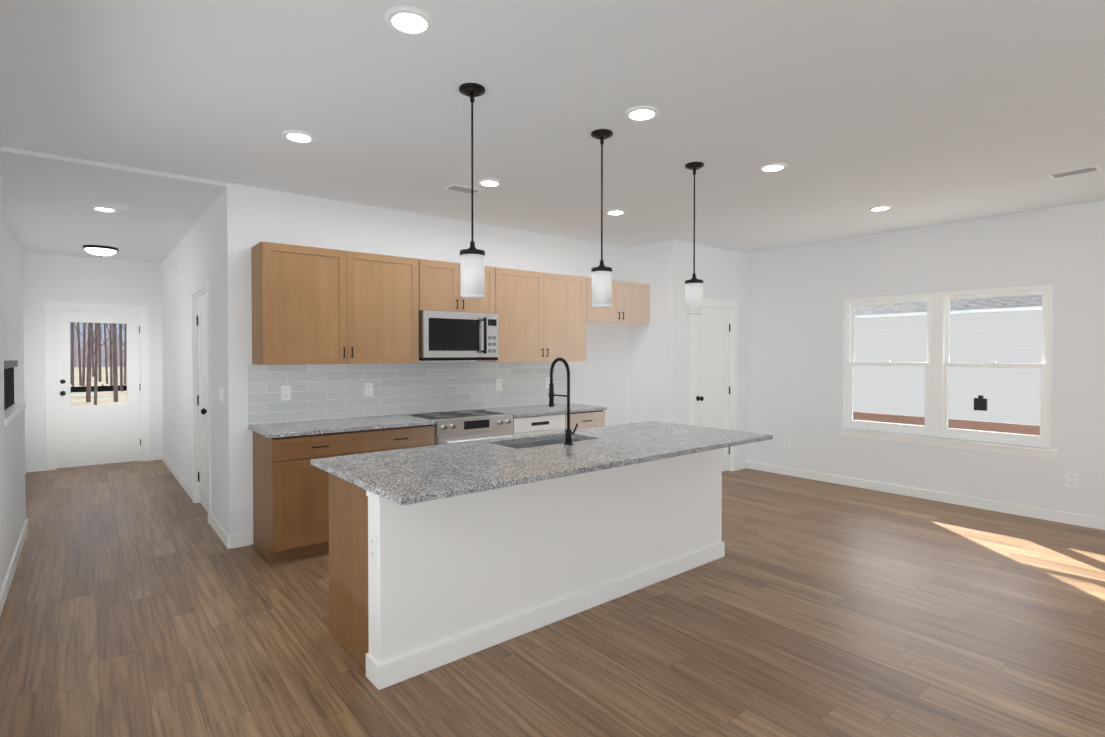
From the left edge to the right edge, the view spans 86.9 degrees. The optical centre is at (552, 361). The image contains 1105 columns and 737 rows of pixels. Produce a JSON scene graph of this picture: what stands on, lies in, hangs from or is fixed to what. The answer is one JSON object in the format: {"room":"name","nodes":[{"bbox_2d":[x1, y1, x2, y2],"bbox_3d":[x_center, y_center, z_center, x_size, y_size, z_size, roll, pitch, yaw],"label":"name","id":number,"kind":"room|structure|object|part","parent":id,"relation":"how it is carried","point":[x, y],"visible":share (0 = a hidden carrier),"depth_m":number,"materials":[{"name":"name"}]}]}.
{"room":"kitchen","nodes":[
{"label":"kitchen","id":0,"kind":"room"},
{"bbox_2d":[0,145,25,590],"bbox_3d":[-1.555,0.080,1.219,0.140,2.740,9.160,-1,1,-39],"label":"wall","id":1,"kind":"structure","parent":0,"point":[15,485],"depth_m":3.80,"materials":[{"name":"white paint"}]},
{"bbox_2d":[4,360,17,409],"bbox_3d":[-3.915,0.022,4.160,0.050,0.660,1.498,-1,1,-39],"label":"stair rail","id":2,"kind":"object","parent":1,"relation":"on","point":[9,365],"visible":0.71,"depth_m":4.41,"materials":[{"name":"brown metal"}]},
{"bbox_2d":[0,519,27,616],"bbox_3d":[-1.499,1.402,1.275,0.014,0.095,9.150,-1,1,-39],"label":"baseboard","id":3,"kind":"structure","parent":1,"relation":"attached to","point":[16,556],"depth_m":3.83,"materials":[{"name":"white wood"}]},
{"bbox_2d":[2,219,24,402],"bbox_3d":[-5.555,0.019,5.900,0.120,2.740,3.170,-1,1,-39],"label":"wall","id":4,"kind":"structure","parent":0,"point":[13,314],"depth_m":6.20,"materials":[{"name":"white paint"}]},
{"bbox_2d":[23,252,162,464],"bbox_3d":[-5.984,-0.004,7.665,1.660,2.740,0.120,-1,1,-39],"label":"wall","id":5,"kind":"structure","parent":0,"point":[58,278],"depth_m":7.47,"materials":[{"name":"white paint"}]},
{"bbox_2d":[44,302,149,470],"bbox_3d":[-5.963,0.308,7.675,1.070,2.115,0.138,-1,1,-39],"label":"door frame","id":6,"kind":"structure","parent":5,"relation":"attached to","point":[50,308],"depth_m":7.46,"materials":[{"name":"white wood"}]},
{"bbox_2d":[55,310,140,467],"bbox_3d":[-5.935,0.353,7.654,0.892,2.010,0.126,-1,1,-39],"label":"entry door","id":7,"kind":"structure","parent":5,"relation":"in","point":[90,434],"depth_m":7.65,"materials":[{"name":"white wood"}]},
{"bbox_2d":[1,146,226,262],"bbox_3d":[-4.463,-1.334,5.752,1.420,0.030,4.740,-1,1,-39],"label":"ceiling soffit","id":8,"kind":"structure","parent":0,"point":[49,201],"depth_m":4.87,"materials":[{"name":"white paint"}]},
{"bbox_2d":[83,245,117,256],"bbox_3d":[-5.297,-1.297,6.840,0.330,0.138,0.330,-1,1,-39],"label":"light","id":9,"kind":"object","parent":8,"relation":"attached to","point":[100,250],"visible":0.92,"depth_m":6.75,"materials":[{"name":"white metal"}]},
{"bbox_2d":[91,206,117,211],"bbox_3d":[-3.838,-1.302,4.998,0.184,0.014,0.184,-1,1,-39],"label":"recessed light","id":10,"kind":"object","parent":8,"relation":"attached to","point":[104,208],"visible":1,"depth_m":4.98,"materials":[{"name":"white plastic"}]},
{"bbox_2d":[162,191,226,531],"bbox_3d":[-3.900,0.014,6.299,0.120,2.740,4.620,-1,1,-39],"label":"wall","id":11,"kind":"structure","parent":0,"point":[197,254],"depth_m":5.92,"materials":[{"name":"white paint"}]},
{"bbox_2d":[156,453,191,498],"bbox_3d":[-4.485,1.328,6.917,0.040,0.095,2.950,-1,1,-39],"label":"baseboard","id":12,"kind":"structure","parent":11,"relation":"attached to","point":[159,456],"depth_m":6.84,"materials":[{"name":"white wood"}]},
{"bbox_2d":[191,277,210,523],"bbox_3d":[-3.200,0.338,5.416,0.138,2.115,0.990,-1,1,-39],"label":"door frame","id":13,"kind":"structure","parent":11,"relation":"attached to","point":[202,287],"depth_m":5.70,"materials":[{"name":"white"}]},
{"bbox_2d":[197,293,207,511],"bbox_3d":[-3.237,0.383,5.397,0.121,2.010,0.812,-1,1,-39],"label":"hall door","id":14,"kind":"structure","parent":11,"relation":"in","point":[202,397],"depth_m":5.54,"materials":[{"name":"white"}]},
{"bbox_2d":[221,386,223,401],"bbox_3d":[-2.580,0.257,4.553,0.010,0.116,0.072,-1,1,-39],"label":"light switch","id":15,"kind":"object","parent":11,"relation":"attached to","point":[222,394],"visible":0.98,"depth_m":4.54,"materials":[{"name":"white plastic"}]},
{"bbox_2d":[210,513,235,548],"bbox_3d":[-2.680,1.357,4.690,0.017,0.095,0.824,-1,1,-39],"label":"baseboard","id":16,"kind":"structure","parent":11,"relation":"attached to","point":[226,539],"depth_m":4.57,"materials":[{"name":"white wood"}]},
{"bbox_2d":[224,183,628,544],"bbox_3d":[-0.171,0.014,6.253,5.880,2.740,0.120,-1,1,-39],"label":"wall","id":17,"kind":"structure","parent":0,"point":[254,216],"depth_m":5.00,"materials":[{"name":"white paint"}]},
{"bbox_2d":[251,242,422,364],"bbox_3d":[-1.718,-0.425,4.712,1.225,0.890,0.333,-1,1,-39],"label":"upper cabinet","id":18,"kind":"object","parent":17,"relation":"attached to","point":[313,305],"depth_m":4.52,"materials":[{"name":"brown wood"}]},
{"bbox_2d":[248,361,566,424],"bbox_3d":[-1.083,0.243,5.441,3.178,0.465,0.008,-1,1,-39],"label":"tiled wall","id":19,"kind":"structure","parent":17,"relation":"attached to","point":[326,391],"depth_m":5.17,"materials":[{"name":"white tile"}]},
{"bbox_2d":[281,385,290,399],"bbox_3d":[-2.106,0.251,4.609,0.072,0.116,0.008,-1,1,-39],"label":"outlet","id":20,"kind":"object","parent":19,"relation":"attached to","point":[285,392],"visible":1,"depth_m":4.61,"materials":[{"name":"white plastic"}]},
{"bbox_2d":[365,383,372,395],"bbox_3d":[-1.584,0.245,5.029,0.072,0.116,0.008,-1,1,-39],"label":"outlet","id":21,"kind":"object","parent":19,"relation":"attached to","point":[368,389],"visible":1,"depth_m":5.03,"materials":[{"name":"white plastic"}]},
{"bbox_2d":[496,379,501,389],"bbox_3d":[-0.538,0.234,5.867,0.072,0.116,0.008,-1,1,-39],"label":"outlet","id":22,"kind":"object","parent":19,"relation":"attached to","point":[498,384],"visible":1,"depth_m":5.87,"materials":[{"name":"white plastic"}]},
{"bbox_2d":[545,377,549,387],"bbox_3d":[-0.047,0.229,6.262,0.072,0.116,0.008,-1,1,-39],"label":"outlet","id":23,"kind":"object","parent":19,"relation":"attached to","point":[547,380],"visible":0.88,"depth_m":6.25,"materials":[{"name":"white plastic"}]},
{"bbox_2d":[423,259,498,313],"bbox_3d":[-0.938,-0.659,5.335,0.765,0.440,0.333,-1,1,-39],"label":"upper cabinet","id":24,"kind":"object","parent":17,"relation":"attached to","point":[441,279],"depth_m":5.16,"materials":[{"name":"brown wood"}]},
{"bbox_2d":[419,310,497,360],"bbox_3d":[-0.898,-0.221,5.290,0.752,0.425,0.460,-1,1,-39],"label":"microwave","id":25,"kind":"object","parent":24,"relation":"attached to","point":[446,336],"visible":0.94,"depth_m":5.12,"materials":[{"name":"silver metal"}]},
{"bbox_2d":[477,268,594,361],"bbox_3d":[-0.163,-0.442,5.959,1.211,0.890,0.333,-1,1,-39],"label":"upper cabinet","id":26,"kind":"object","parent":17,"relation":"attached to","point":[543,317],"depth_m":5.79,"materials":[{"name":"brown wood"}]},
{"bbox_2d":[595,280,649,324],"bbox_3d":[0.644,-0.665,6.604,0.982,0.460,0.333,-1,1,-39],"label":"upper cabinet","id":27,"kind":"object","parent":17,"relation":"attached to","point":[630,300],"depth_m":6.56,"materials":[{"name":"brown wood"}]},
{"bbox_2d":[0,460,1104,736],"bbox_3d":[-0.348,1.461,4.232,8.710,0.100,12.560,-1,1,-39],"label":"floor","id":28,"kind":"structure","parent":0,"point":[142,600],"depth_m":3.00,"materials":[{"name":"brown wood"}]},
{"bbox_2d":[253,424,434,562],"bbox_3d":[-1.629,0.961,4.617,1.223,0.890,0.619,-1,1,-39],"label":"base cabinet","id":29,"kind":"object","parent":28,"relation":"on","point":[290,501],"depth_m":4.17,"materials":[{"name":"brown wood"}]},
{"bbox_2d":[248,403,606,437],"bbox_3d":[-0.884,0.493,5.197,3.178,0.029,0.637,-1,1,-39],"label":"countertop","id":30,"kind":"structure","parent":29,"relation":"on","point":[286,429],"depth_m":4.62,"materials":[{"name":"stone"}]},
{"bbox_2d":[404,409,512,444],"bbox_3d":[-0.821,0.936,5.209,0.752,0.925,0.690,-1,1,-39],"label":"range","id":31,"kind":"object","parent":28,"relation":"on","point":[458,426],"visible":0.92,"depth_m":5.01,"materials":[{"name":"silver metal"}]},
{"bbox_2d":[321,433,724,689],"bbox_3d":[0.027,0.974,3.627,2.609,0.890,0.676,-1,1,-40],"label":"kitchen island","id":32,"kind":"object","parent":28,"relation":"on","point":[484,544],"depth_m":3.00,"materials":[{"name":"white"}]},
{"bbox_2d":[370,533,376,562],"bbox_3d":[-0.799,0.832,2.599,0.008,0.115,0.070,-1,1,-39],"label":"outlet","id":33,"kind":"object","parent":32,"relation":"attached to","point":[373,547],"visible":1,"depth_m":2.59,"materials":[{"name":"white plastic"}]},
{"bbox_2d":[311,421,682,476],"bbox_3d":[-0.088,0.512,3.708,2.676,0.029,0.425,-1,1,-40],"label":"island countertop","id":34,"kind":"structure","parent":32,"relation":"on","point":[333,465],"depth_m":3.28,"materials":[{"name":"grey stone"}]},
{"bbox_2d":[549,357,577,444],"bbox_3d":[0.064,0.238,3.575,0.097,0.522,0.205,-1,1,-40],"label":"faucet","id":35,"kind":"object","parent":34,"relation":"on","point":[568,432],"depth_m":3.50,"materials":[{"name":"black metal"}]},
{"bbox_3d":[0.033,0.974,3.620,2.608,0.890,0.656,-1,1,-40],"label":"panel","id":36,"kind":"part","parent":32,"relation":"part of","materials":[{"name":"white"}]},
{"bbox_2d":[339,425,772,508],"bbox_3d":[0.252,0.517,3.301,2.675,0.029,0.635,-1,1,-40],"label":"island countertop","id":37,"kind":"structure","parent":32,"relation":"on","point":[416,482],"depth_m":2.91,"materials":[{"name":"grey stone"}]},
{"bbox_2d":[502,437,582,448],"bbox_3d":[-0.051,0.632,3.685,0.684,0.209,0.364,-1,1,-40],"label":"sink","id":38,"kind":"object","parent":37,"relation":"in","point":[534,441],"depth_m":3.85,"materials":[{"name":"silver metal"}]},
{"bbox_2d":[512,414,564,435],"bbox_3d":[-0.285,0.950,5.650,0.608,0.885,0.656,-1,1,-39],"label":"dishwasher","id":39,"kind":"object","parent":28,"relation":"on","point":[529,425],"visible":0.23,"depth_m":5.42,"materials":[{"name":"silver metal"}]},
{"bbox_2d":[564,410,604,429],"bbox_3d":[0.139,0.942,6.036,0.527,0.890,0.619,-1,1,-39],"label":"base cabinet","id":40,"kind":"object","parent":28,"relation":"on","point":[590,419],"depth_m":5.80,"materials":[{"name":"brown wood"}]},
{"bbox_2d":[0,0,1104,253],"bbox_3d":[-0.348,-1.379,4.195,8.710,0.100,12.560,-1,1,-39],"label":"ceiling","id":41,"kind":"structure","parent":0,"point":[912,112],"depth_m":3.00,"materials":[{"name":"white paint"}]},
{"bbox_2d":[282,130,315,142],"bbox_3d":[-1.483,-1.312,3.413,0.184,0.014,0.184,-1,1,-39],"label":"recessed light","id":42,"kind":"object","parent":41,"relation":"in","point":[298,136],"visible":1,"depth_m":3.39,"materials":[{"name":"white plastic"}]},
{"bbox_2d":[385,6,433,34],"bbox_3d":[-0.546,-1.296,2.229,0.184,0.014,0.184,-1,1,-39],"label":"recessed light","id":43,"kind":"object","parent":41,"relation":"in","point":[408,20],"visible":0.92,"depth_m":2.21,"materials":[{"name":"white plastic"}]},
{"bbox_2d":[443,184,483,194],"bbox_3d":[-0.693,-1.330,4.521,0.270,0.007,0.160,-1,1,-39],"label":"ceiling vent","id":44,"kind":"object","parent":41,"relation":"in","point":[459,188],"visible":0.92,"depth_m":4.50,"materials":[{"name":"white plastic"}]},
{"bbox_2d":[459,83,484,298],"bbox_3d":[-0.387,-0.808,2.812,0.124,1.005,0.124,-1,1,-39],"label":"pendant light","id":45,"kind":"object","parent":41,"relation":"hanging from","point":[472,279],"visible":1,"depth_m":2.77,"materials":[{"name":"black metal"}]},
{"bbox_2d":[478,178,501,186],"bbox_3d":[-0.465,-1.324,4.333,0.184,0.014,0.184,-1,1,-39],"label":"recessed light","id":46,"kind":"object","parent":41,"relation":"in","point":[489,182],"visible":0.98,"depth_m":4.30,"materials":[{"name":"white plastic"}]},
{"bbox_2d":[591,129,612,307],"bbox_3d":[0.286,-0.816,3.377,0.124,1.005,0.124,-1,1,-39],"label":"pendant light","id":47,"kind":"object","parent":41,"relation":"hanging from","point":[601,285],"visible":1,"depth_m":3.34,"materials":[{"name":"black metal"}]},
{"bbox_2d":[605,209,625,214],"bbox_3d":[0.566,-1.336,5.237,0.184,0.014,0.184,-1,1,-39],"label":"recessed light","id":48,"kind":"object","parent":41,"relation":"in","point":[615,212],"visible":1,"depth_m":5.21,"materials":[{"name":"white plastic"}]},
{"bbox_2d":[624,105,659,120],"bbox_3d":[0.473,-1.308,3.085,0.184,0.014,0.184,-1,1,-39],"label":"recessed light","id":49,"kind":"object","parent":41,"relation":"in","point":[642,113],"visible":0.98,"depth_m":3.06,"materials":[{"name":"white plastic"}]},
{"bbox_2d":[685,162,703,313],"bbox_3d":[0.958,-0.823,3.942,0.124,1.005,0.124,-1,1,-39],"label":"pendant light","id":50,"kind":"object","parent":41,"relation":"hanging from","point":[694,295],"visible":1,"depth_m":3.91,"materials":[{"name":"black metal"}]},
{"bbox_2d":[759,162,786,171],"bbox_3d":[1.502,-1.319,3.975,0.184,0.014,0.184,-1,1,-39],"label":"recessed light","id":51,"kind":"object","parent":41,"relation":"in","point":[774,167],"visible":0.98,"depth_m":3.95,"materials":[{"name":"white plastic"}]},
{"bbox_2d":[868,205,892,210],"bbox_3d":[2.862,-1.334,5.092,0.184,0.014,0.184,-1,1,-39],"label":"recessed light","id":52,"kind":"object","parent":41,"relation":"in","point":[880,207],"visible":1,"depth_m":5.07,"materials":[{"name":"white plastic"}]},
{"bbox_2d":[1047,165,1102,178],"bbox_3d":[3.663,-1.324,4.094,0.160,0.007,0.270,-1,1,-39],"label":"ceiling vent","id":53,"kind":"object","parent":41,"relation":"in","point":[1084,170],"visible":1,"depth_m":4.08,"materials":[{"name":"white plastic"}]},
{"bbox_2d":[629,240,747,462],"bbox_3d":[1.706,0.001,7.253,1.460,2.740,0.670,-1,1,-39],"label":"wall","id":54,"kind":"structure","parent":0,"point":[660,366],"depth_m":6.78,"materials":[{"name":"white paint"}]},
{"bbox_2d":[696,307,729,471],"bbox_3d":[1.948,0.361,7.034,0.712,2.010,0.121,-1,1,-39],"label":"pantry door","id":55,"kind":"structure","parent":54,"relation":"in","point":[712,366],"depth_m":7.06,"materials":[{"name":"white"}]},
{"bbox_2d":[691,298,736,470],"bbox_3d":[1.922,0.317,7.053,0.890,2.115,0.118,-1,1,-39],"label":"door frame","id":56,"kind":"structure","parent":54,"relation":"attached to","point":[731,306],"depth_m":7.24,"materials":[{"name":"white wood"}]},
{"bbox_2d":[747,200,1104,518],"bbox_3d":[4.485,0.030,5.053,0.120,2.740,7.580,-1,1,-39],"label":"wall","id":57,"kind":"structure","parent":0,"point":[797,296],"depth_m":5.82,"materials":[{"name":"white paint"}]},
{"bbox_2d":[784,438,789,448],"bbox_3d":[2.827,0.994,7.030,0.008,0.116,0.072,-1,1,-39],"label":"outlet","id":58,"kind":"object","parent":57,"relation":"attached to","point":[787,443],"visible":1,"depth_m":7.02,"materials":[{"name":"white plastic"}]},
{"bbox_2d":[744,461,1104,529],"bbox_3d":[4.633,1.356,4.779,0.014,0.095,6.880,-1,1,-39],"label":"baseboard","id":59,"kind":"structure","parent":57,"relation":"attached to","point":[1021,510],"depth_m":5.74,"materials":[{"name":"white wood"}]},
{"bbox_2d":[838,284,1056,458],"bbox_3d":[3.830,0.078,5.822,0.130,1.535,1.880,-1,1,-39],"label":"double-hung window","id":60,"kind":"structure","parent":57,"relation":"in","point":[937,364],"depth_m":5.78,"materials":[{"name":"white plastic"}]},
{"bbox_2d":[1066,473,1077,487],"bbox_3d":[4.454,1.021,5.003,0.008,0.116,0.072,-1,1,-39],"label":"outlet","id":61,"kind":"object","parent":57,"relation":"attached to","point":[1071,479],"visible":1,"depth_m":5.00,"materials":[{"name":"white plastic"}]},
{"label":"outside","id":62,"kind":"structure","parent":0,"visible":0},
{"bbox_2d":[70,367,126,405],"bbox_3d":[-25.093,1.610,31.101,120.000,0.200,160.000,-1,1,-39],"label":"ground","id":63,"kind":"structure","parent":62,"point":[82,396],"depth_m":27.27,"materials":[{"name":"beige"}]},
{"bbox_2d":[70,322,125,404],"bbox_3d":[-32.360,-8.504,32.567,21.332,19.996,44.376,-1,1,-39],"label":"trees","id":64,"kind":"object","parent":63,"relation":"on","point":[91,340],"depth_m":29.46,"materials":[{"name":"black plant"}]},
{"bbox_2d":[71,384,126,391],"bbox_3d":[-23.262,1.357,29.015,32.250,0.360,0.080,-1,1,-39],"label":"fence","id":65,"kind":"object","parent":63,"relation":"on","point":[83,388],"depth_m":29.34,"materials":[{"name":"black metal"}]},
{"bbox_2d":[853,294,1041,435],"bbox_3d":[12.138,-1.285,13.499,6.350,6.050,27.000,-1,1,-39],"label":"window glass","id":66,"kind":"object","parent":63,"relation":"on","point":[1020,336],"depth_m":12.84,"materials":[{"name":"white"}]},
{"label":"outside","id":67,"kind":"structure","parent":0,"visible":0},
{"bbox_2d":[70,322,126,366],"bbox_3d":[-65.757,-4.652,81.695,120.000,11.000,0.500,-1,1,-39],"label":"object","id":68,"kind":"structure","parent":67,"point":[76,362],"depth_m":82.81,"materials":[{"name":"white"}]}
]}

